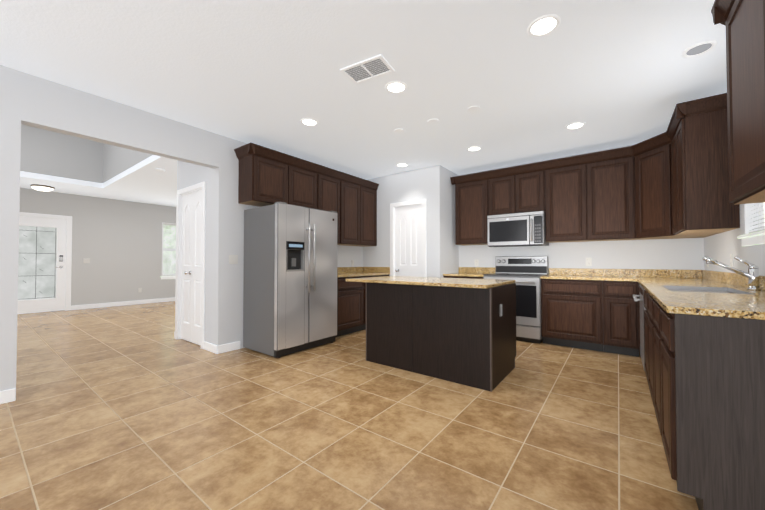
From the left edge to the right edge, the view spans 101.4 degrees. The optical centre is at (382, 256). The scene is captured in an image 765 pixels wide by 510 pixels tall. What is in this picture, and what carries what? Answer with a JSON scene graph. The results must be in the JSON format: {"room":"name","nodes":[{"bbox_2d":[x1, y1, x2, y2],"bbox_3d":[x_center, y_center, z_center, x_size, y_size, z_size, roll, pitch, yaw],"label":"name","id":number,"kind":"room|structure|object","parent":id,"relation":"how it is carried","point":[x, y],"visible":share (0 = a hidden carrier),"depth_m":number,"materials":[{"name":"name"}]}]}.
{"room":"kitchen","nodes":[
{"label":"kitchen","id":0,"kind":"room"},
{"bbox_2d":[20,124,102,182],"bbox_3d":[-7.617,-2.043,4.326,0.100,0.960,5.900,-1,-1,37],"label":"wall","id":1,"kind":"structure","parent":0,"point":[47,152],"depth_m":6.07,"materials":[{"name":"grey paint"}]},
{"bbox_2d":[19,188,175,305],"bbox_3d":[-6.586,-0.083,7.829,0.100,2.640,3.710,-1,-1,37],"label":"wall","id":2,"kind":"structure","parent":0,"point":[118,243],"depth_m":7.67,"materials":[{"name":"grey paint"}]},
{"bbox_2d":[17,212,71,313],"bbox_3d":[-7.408,0.152,6.704,0.128,2.130,1.062,-1,-1,37],"label":"front door","id":3,"kind":"structure","parent":2,"relation":"in","point":[44,262],"depth_m":6.79,"materials":[{"name":"white wood"}]},
{"bbox_2d":[83,258,89,262],"bbox_3d":[-6.905,0.108,7.308,0.009,0.115,0.115,-1,-1,37],"label":"electrical outlet plate","id":4,"kind":"object","parent":2,"relation":"attached to","point":[86,260],"visible":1,"depth_m":7.31,"materials":[{"name":"white plastic"}]},
{"bbox_2d":[160,222,175,278],"bbox_3d":[-5.741,-0.138,8.921,0.130,1.553,1.028,-1,-1,37],"label":"window","id":5,"kind":"structure","parent":2,"relation":"in","point":[168,250],"depth_m":8.70,"materials":[{"name":"white"}]},
{"bbox_2d":[103,143,151,182],"bbox_3d":[-3.972,-2.028,5.214,4.660,0.960,0.100,-1,-1,37],"label":"wall","id":6,"kind":"structure","parent":0,"point":[117,160],"depth_m":5.94,"materials":[{"name":"grey paint"}]},
{"bbox_2d":[177,161,179,305],"bbox_3d":[-2.906,-0.139,4.531,0.085,2.640,0.100,-1,-1,37],"label":"wall","id":7,"kind":"structure","parent":0,"point":[178,175],"depth_m":4.50,"materials":[{"name":"white paint"}]},
{"bbox_2d":[0,65,362,400],"bbox_3d":[-2.773,-0.168,2.799,0.120,2.640,9.330,-1,-1,37],"label":"wall","id":8,"kind":"structure","parent":0,"point":[49,105],"depth_m":2.82,"materials":[{"name":"white paint"}]},
{"bbox_2d":[0,388,15,403],"bbox_3d":[-4.213,1.067,0.751,0.013,0.100,4.339,-1,-1,37],"label":"baseboard","id":9,"kind":"structure","parent":8,"relation":"attached to","point":[7,396],"depth_m":2.45,"materials":[{"name":"white wood"}]},
{"bbox_2d":[217,341,239,353],"bbox_3d":[-1.887,1.119,3.844,0.013,0.100,0.289,-1,-1,37],"label":"baseboard","id":10,"kind":"structure","parent":8,"relation":"attached to","point":[228,347],"depth_m":3.83,"materials":[{"name":"white wood"}]},
{"bbox_2d":[229,255,237,263],"bbox_3d":[-1.859,0.041,3.903,0.009,0.115,0.115,-1,-1,37],"label":"electrical outlet plate","id":11,"kind":"object","parent":8,"relation":"attached to","point":[233,259],"visible":1,"depth_m":3.90,"materials":[{"name":"white plastic"}]},
{"bbox_2d":[238,142,289,206],"bbox_3d":[-1.538,-1.002,4.072,0.340,0.672,0.506,-1,-1,37],"label":"upper cabinet","id":12,"kind":"object","parent":8,"relation":"attached to","point":[268,176],"depth_m":3.91,"materials":[{"name":"brown wood"}]},
{"bbox_2d":[290,155,317,208],"bbox_3d":[-1.234,-0.995,4.476,0.340,0.672,0.507,-1,-1,37],"label":"upper cabinet","id":13,"kind":"object","parent":8,"relation":"attached to","point":[303,174],"depth_m":4.37,"materials":[{"name":"brown wood"}]},
{"bbox_2d":[318,166,341,244],"bbox_3d":[-0.939,-0.761,4.865,0.340,1.127,0.471,-1,-1,37],"label":"upper cabinet","id":14,"kind":"object","parent":8,"relation":"attached to","point":[329,181],"depth_m":4.80,"materials":[{"name":"brown wood"}]},
{"bbox_2d":[342,174,361,245],"bbox_3d":[-0.655,-0.755,5.242,0.340,1.127,0.472,-1,-1,37],"label":"upper cabinet","id":15,"kind":"object","parent":8,"relation":"attached to","point":[351,186],"depth_m":5.16,"materials":[{"name":"brown wood"}]},
{"bbox_2d":[362,179,377,245],"bbox_3d":[-0.372,-0.749,5.618,0.340,1.127,0.470,-1,-1,37],"label":"upper cabinet","id":16,"kind":"object","parent":8,"relation":"attached to","point":[369,189],"depth_m":5.53,"materials":[{"name":"brown wood"}]},
{"bbox_2d":[180,135,227,345],"bbox_3d":[-2.407,-0.145,4.156,1.165,2.640,0.100,-1,-1,37],"label":"wall","id":17,"kind":"structure","parent":0,"point":[215,179],"depth_m":3.84,"materials":[{"name":"white paint"}]},
{"bbox_2d":[175,181,205,348],"bbox_3d":[-2.584,0.115,4.253,0.876,2.122,0.147,-1,-1,37],"label":"closet door","id":18,"kind":"structure","parent":17,"relation":"in","point":[190,268],"depth_m":4.28,"materials":[{"name":"white wood"}]},
{"bbox_2d":[203,341,217,353],"bbox_3d":[-2.110,1.119,3.840,0.364,0.100,0.013,-1,-1,37],"label":"baseboard","id":19,"kind":"structure","parent":17,"relation":"attached to","point":[207,346],"depth_m":3.83,"materials":[{"name":"white wood"}]},
{"bbox_2d":[0,301,698,509],"bbox_3d":[-2.755,1.229,3.807,11.230,0.120,11.400,-1,-1,37],"label":"floor","id":20,"kind":"structure","parent":0,"point":[134,407],"depth_m":2.06,"materials":[{"name":"tile"}]},
{"bbox_2d":[243,202,337,357],"bbox_3d":[-1.166,0.280,4.117,0.798,1.786,0.950,-1,-1,37],"label":"refrigerator","id":21,"kind":"object","parent":20,"relation":"on","point":[290,284],"visible":1,"depth_m":3.81,"materials":[{"name":"grey metal"}]},
{"bbox_2d":[335,276,366,336],"bbox_3d":[-0.748,0.749,4.852,0.630,0.874,0.691,-1,-1,37],"label":"base cabinet","id":22,"kind":"object","parent":20,"relation":"on","point":[351,307],"depth_m":4.71,"materials":[{"name":"brown wood"}]},
{"bbox_2d":[367,275,388,276],"bbox_3d":[-0.327,0.758,5.411,0.630,0.874,0.707,-1,-1,37],"label":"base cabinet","id":23,"kind":"object","parent":20,"relation":"on","point":[373,275],"depth_m":5.25,"materials":[{"name":"brown wood"}]},
{"bbox_2d":[337,267,389,277],"bbox_3d":[-0.531,0.250,5.140,0.640,0.130,1.398,-1,-1,37],"label":"countertop","id":24,"kind":"structure","parent":23,"relation":"on","point":[354,271],"depth_m":5.53,"materials":[{"name":"stone"}]},
{"bbox_2d":[366,282,515,391],"bbox_3d":[0.624,0.725,3.413,1.396,0.874,0.842,-1,-1,37],"label":"kitchen island","id":25,"kind":"object","parent":20,"relation":"on","point":[463,336],"visible":0.92,"depth_m":2.98,"materials":[{"name":"brown wood"}]},
{"bbox_2d":[346,276,514,288],"bbox_3d":[0.503,0.273,3.485,1.625,0.030,0.925,-1,-1,37],"label":"island countertop","id":26,"kind":"structure","parent":25,"relation":"on","point":[457,282],"depth_m":3.23,"materials":[{"name":"stone"}]},
{"bbox_2d":[444,276,482,278],"bbox_3d":[1.419,0.753,5.072,0.649,0.874,0.630,-1,-1,37],"label":"base cabinet","id":27,"kind":"object","parent":20,"relation":"on","point":[444,276],"depth_m":4.85,"materials":[{"name":"brown wood"}]},
{"bbox_2d":[443,267,494,276],"bbox_3d":[1.416,0.249,5.077,0.649,0.130,0.640,-1,-1,37],"label":"countertop","id":28,"kind":"structure","parent":27,"relation":"on","point":[463,271],"depth_m":5.20,"materials":[{"name":"stone"}]},
{"bbox_2d":[483,256,547,343],"bbox_3d":[1.959,0.590,4.611,0.765,1.184,0.702,-1,-1,37],"label":"range","id":29,"kind":"object","parent":20,"relation":"on","point":[525,273],"visible":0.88,"depth_m":4.31,"materials":[{"name":"grey metal"}]},
{"bbox_2d":[541,279,603,351],"bbox_3d":[2.564,0.738,4.212,0.674,0.874,0.630,-1,-1,37],"label":"base cabinet","id":30,"kind":"object","parent":20,"relation":"on","point":[598,315],"depth_m":3.95,"materials":[{"name":"brown wood"}]},
{"bbox_2d":[604,281,638,356],"bbox_3d":[2.967,0.733,3.909,0.334,0.874,0.630,-1,-1,37],"label":"base cabinet","id":31,"kind":"object","parent":20,"relation":"on","point":[621,312],"depth_m":3.66,"materials":[{"name":"brown wood"}]},
{"bbox_2d":[632,284,645,370],"bbox_3d":[2.767,0.718,2.920,0.663,0.872,0.605,-1,-1,37],"label":"dishwasher","id":32,"kind":"object","parent":20,"relation":"on","point":[641,296],"visible":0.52,"depth_m":3.01,"materials":[{"name":"grey metal"}]},
{"bbox_2d":[638,283,639,350],"bbox_3d":[3.075,0.722,3.252,0.630,0.874,0.288,-1,-1,37],"label":"base cabinet","id":33,"kind":"object","parent":20,"relation":"on","point":[638,283],"depth_m":3.48,"materials":[{"name":"brown wood"}]},
{"bbox_2d":[541,268,634,280],"bbox_3d":[2.678,0.233,4.117,0.980,0.130,0.659,-1,-1,37],"label":"countertop","id":34,"kind":"structure","parent":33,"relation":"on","point":[554,273],"depth_m":4.19,"materials":[{"name":"stone"}]},
{"bbox_2d":[631,269,764,319],"bbox_3d":[2.521,0.207,2.546,0.657,0.130,3.359,-1,-1,37],"label":"countertop","id":35,"kind":"structure","parent":33,"relation":"on","point":[730,305],"depth_m":1.89,"materials":[{"name":"stone"}]},
{"bbox_2d":[661,285,756,294],"bbox_3d":[2.317,0.359,2.272,0.432,0.238,0.732,-1,-1,37],"label":"sink","id":36,"kind":"object","parent":35,"relation":"in","point":[703,289],"visible":0.04,"depth_m":2.49,"materials":[{"name":"silver metal"}]},
{"bbox_2d":[702,256,760,289],"bbox_3d":[2.471,0.117,2.223,0.297,0.236,0.145,-1,-1,37],"label":"faucet","id":37,"kind":"object","parent":35,"relation":"on","point":[752,275],"visible":1,"depth_m":2.19,"materials":[{"name":"silver metal"}]},
{"bbox_2d":[644,290,645,372],"bbox_3d":[2.478,0.709,2.459,0.630,0.874,0.472,-1,-1,37],"label":"base cabinet","id":38,"kind":"object","parent":20,"relation":"on","point":[644,290],"depth_m":2.74,"materials":[{"name":"brown wood"}]},
{"bbox_2d":[646,291,649,388],"bbox_3d":[2.194,0.702,2.081,0.630,0.874,0.473,-1,-1,37],"label":"base cabinet","id":39,"kind":"object","parent":20,"relation":"on","point":[647,294],"depth_m":2.45,"materials":[{"name":"brown wood"}]},
{"bbox_2d":[650,295,657,421],"bbox_3d":[1.923,0.696,1.720,0.630,0.874,0.430,-1,-1,37],"label":"base cabinet","id":40,"kind":"object","parent":20,"relation":"on","point":[653,342],"depth_m":2.10,"materials":[{"name":"brown wood"}]},
{"bbox_2d":[654,299,764,509],"bbox_3d":[1.659,0.690,1.369,0.630,0.874,0.449,-1,-1,37],"label":"base cabinet","id":41,"kind":"object","parent":20,"relation":"on","point":[705,375],"depth_m":1.30,"materials":[{"name":"brown wood"}]},
{"bbox_2d":[0,0,726,206],"bbox_3d":[-2.787,-2.046,3.886,10.950,1.168,11.000,-1,-1,37],"label":"ceiling","id":42,"kind":"structure","parent":0,"point":[609,73],"depth_m":2.53,"materials":[{"name":"paint"}]},
{"bbox_2d":[30,184,54,191],"bbox_3d":[-6.941,-1.370,6.396,0.340,0.114,0.340,-1,-1,37],"label":"light","id":43,"kind":"object","parent":42,"relation":"attached to","point":[44,188],"visible":1,"depth_m":6.31,"materials":[{"name":"white metal"}]},
{"bbox_2d":[155,168,164,171],"bbox_3d":[-3.702,-1.430,5.214,0.140,0.034,0.140,-1,-1,37],"label":"smoke detector","id":44,"kind":"object","parent":42,"relation":"attached to","point":[159,170],"visible":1,"depth_m":5.17,"materials":[{"name":"white plastic"}]},
{"bbox_2d":[300,118,318,125],"bbox_3d":[-0.805,-1.472,3.449,0.200,0.010,0.200,-1,-1,37],"label":"recessed light","id":45,"kind":"object","parent":42,"relation":"in","point":[308,122],"visible":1,"depth_m":3.44,"materials":[{"name":"white"}]},
{"bbox_2d":[340,54,394,84],"bbox_3d":[-0.122,-1.488,2.511,0.380,0.010,0.230,-1,-1,29],"label":"ceiling vent","id":46,"kind":"object","parent":42,"relation":"in","point":[368,69],"visible":1,"depth_m":2.50,"materials":[{"name":"white metal"}]},
{"bbox_2d":[385,81,406,93],"bbox_3d":[0.120,-1.483,2.760,0.200,0.010,0.200,-1,-1,37],"label":"recessed light","id":47,"kind":"object","parent":42,"relation":"in","point":[395,87],"visible":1,"depth_m":2.76,"materials":[{"name":"white"}]},
{"bbox_2d":[396,163,407,166],"bbox_3d":[0.312,-1.446,4.985,0.200,0.010,0.200,-1,-1,37],"label":"recessed light","id":48,"kind":"object","parent":42,"relation":"in","point":[402,165],"visible":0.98,"depth_m":4.98,"materials":[{"name":"white"}]},
{"bbox_2d":[467,146,481,151],"bbox_3d":[1.249,-1.458,4.262,0.200,0.010,0.200,-1,-1,37],"label":"recessed light","id":49,"kind":"object","parent":42,"relation":"in","point":[474,148],"visible":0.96,"depth_m":4.25,"materials":[{"name":"white"}]},
{"bbox_2d":[527,14,560,37],"bbox_3d":[1.050,-1.496,2.043,0.200,0.010,0.200,-1,-1,37],"label":"recessed light","id":50,"kind":"object","parent":42,"relation":"in","point":[544,25],"visible":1,"depth_m":2.03,"materials":[{"name":"white"}]},
{"bbox_2d":[565,122,585,129],"bbox_3d":[2.178,-1.470,3.540,0.200,0.010,0.200,-1,-1,37],"label":"recessed light","id":51,"kind":"object","parent":42,"relation":"in","point":[574,125],"visible":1,"depth_m":3.53,"materials":[{"name":"white"}]},
{"bbox_2d":[681,40,716,57],"bbox_3d":[2.287,-1.492,2.264,0.184,0.010,0.184,-1,-1,37],"label":"recessed light","id":52,"kind":"object","parent":42,"relation":"in","point":[700,48],"visible":1,"depth_m":2.26,"materials":[{"name":"white"}]},
{"bbox_2d":[363,165,442,277],"bbox_3d":[0.298,-0.123,5.462,1.590,2.640,0.100,-1,-1,37],"label":"wall","id":53,"kind":"structure","parent":0,"point":[432,185],"depth_m":5.25,"materials":[{"name":"white paint"}]},
{"bbox_2d":[390,199,425,276],"bbox_3d":[0.443,0.133,5.317,0.716,2.122,0.147,-1,-1,37],"label":"pantry door","id":54,"kind":"structure","parent":53,"relation":"in","point":[407,238],"depth_m":5.32,"materials":[{"name":"white wood"}]},
{"bbox_2d":[442,166,458,277],"bbox_3d":[1.116,-0.126,5.310,0.100,2.640,0.640,-1,-1,37],"label":"wall","id":55,"kind":"structure","parent":0,"point":[450,256],"depth_m":5.23,"materials":[{"name":"white paint"}]},
{"bbox_2d":[458,144,703,274],"bbox_3d":[2.656,-0.137,4.629,3.180,2.640,0.120,-1,-1,37],"label":"wall","id":56,"kind":"structure","parent":0,"point":[682,254],"depth_m":4.26,"materials":[{"name":"white paint"}]},
{"bbox_2d":[586,258,591,265],"bbox_3d":[2.881,0.079,4.375,0.070,0.115,0.007,-1,-1,37],"label":"electrical outlet plate","id":57,"kind":"object","parent":56,"relation":"attached to","point":[588,261],"visible":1,"depth_m":4.37,"materials":[{"name":"white plastic"}]},
{"bbox_2d":[450,93,739,244],"bbox_3d":[2.146,-0.776,4.046,3.038,1.127,1.438,-1,-1,37],"label":"upper cabinet","id":58,"kind":"object","parent":56,"relation":"attached to","point":[672,182],"visible":0.94,"depth_m":3.85,"materials":[{"name":"brown wood"}]},
{"bbox_2d":[487,211,548,246],"bbox_3d":[2.033,-0.386,4.729,0.786,0.484,0.467,-1,-1,37],"label":"over-the-range microwave","id":59,"kind":"object","parent":58,"relation":"attached to","point":[518,229],"visible":1,"depth_m":4.56,"materials":[{"name":"grey metal"}]},
{"bbox_2d":[704,204,764,275],"bbox_3d":[3.040,-0.172,2.595,0.120,2.640,2.670,-1,-1,37],"label":"wall","id":60,"kind":"structure","parent":0,"point":[721,247],"depth_m":2.73,"materials":[{"name":"white paint"}]},
{"bbox_2d":[730,254,732,266],"bbox_3d":[3.112,0.037,2.794,0.007,0.115,0.070,-1,-1,37],"label":"electrical outlet plate","id":61,"kind":"object","parent":60,"relation":"attached to","point":[731,260],"visible":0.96,"depth_m":2.78,"materials":[{"name":"white plastic"}]},
{"bbox_2d":[719,0,764,204],"bbox_3d":[1.786,-0.832,1.322,0.340,1.107,0.630,-1,-1,37],"label":"upper cabinet","id":62,"kind":"object","parent":60,"relation":"attached to","point":[743,21],"depth_m":1.44,"materials":[{"name":"brown wood"}]},
{"bbox_2d":[737,202,764,245],"bbox_3d":[2.569,-0.624,2.025,0.130,1.073,1.258,-1,-1,37],"label":"kitchen window","id":63,"kind":"structure","parent":60,"relation":"in","point":[754,224],"depth_m":2.43,"materials":[{"name":"white"}]},
{"bbox_3d":[0.237,-0.234,-1.134,0.120,2.640,6.660,-1,-1,37],"label":"wall","id":64,"kind":"structure","parent":0,"visible":0},
{"bbox_2d":[763,0,764,35],"bbox_3d":[1.407,-0.841,0.818,0.340,1.107,0.630,-1,-1,37],"label":"upper cabinet","id":65,"kind":"object","parent":64,"relation":"attached to","point":[763,0],"depth_m":1.25,"materials":[{"name":"brown wood"}]},
{"bbox_3d":[-4.645,-0.040,10.410,0.100,2.640,2.750,-1,-1,37],"label":"wall","id":66,"kind":"structure","parent":0,"visible":0},
{"bbox_2d":[71,297,174,309],"bbox_3d":[-5.418,1.211,9.265,0.013,0.100,5.455,-1,-1,37],"label":"baseboard","id":67,"kind":"structure","parent":66,"relation":"attached to","point":[88,306],"depth_m":7.78,"materials":[{"name":"white wood"}]}
]}

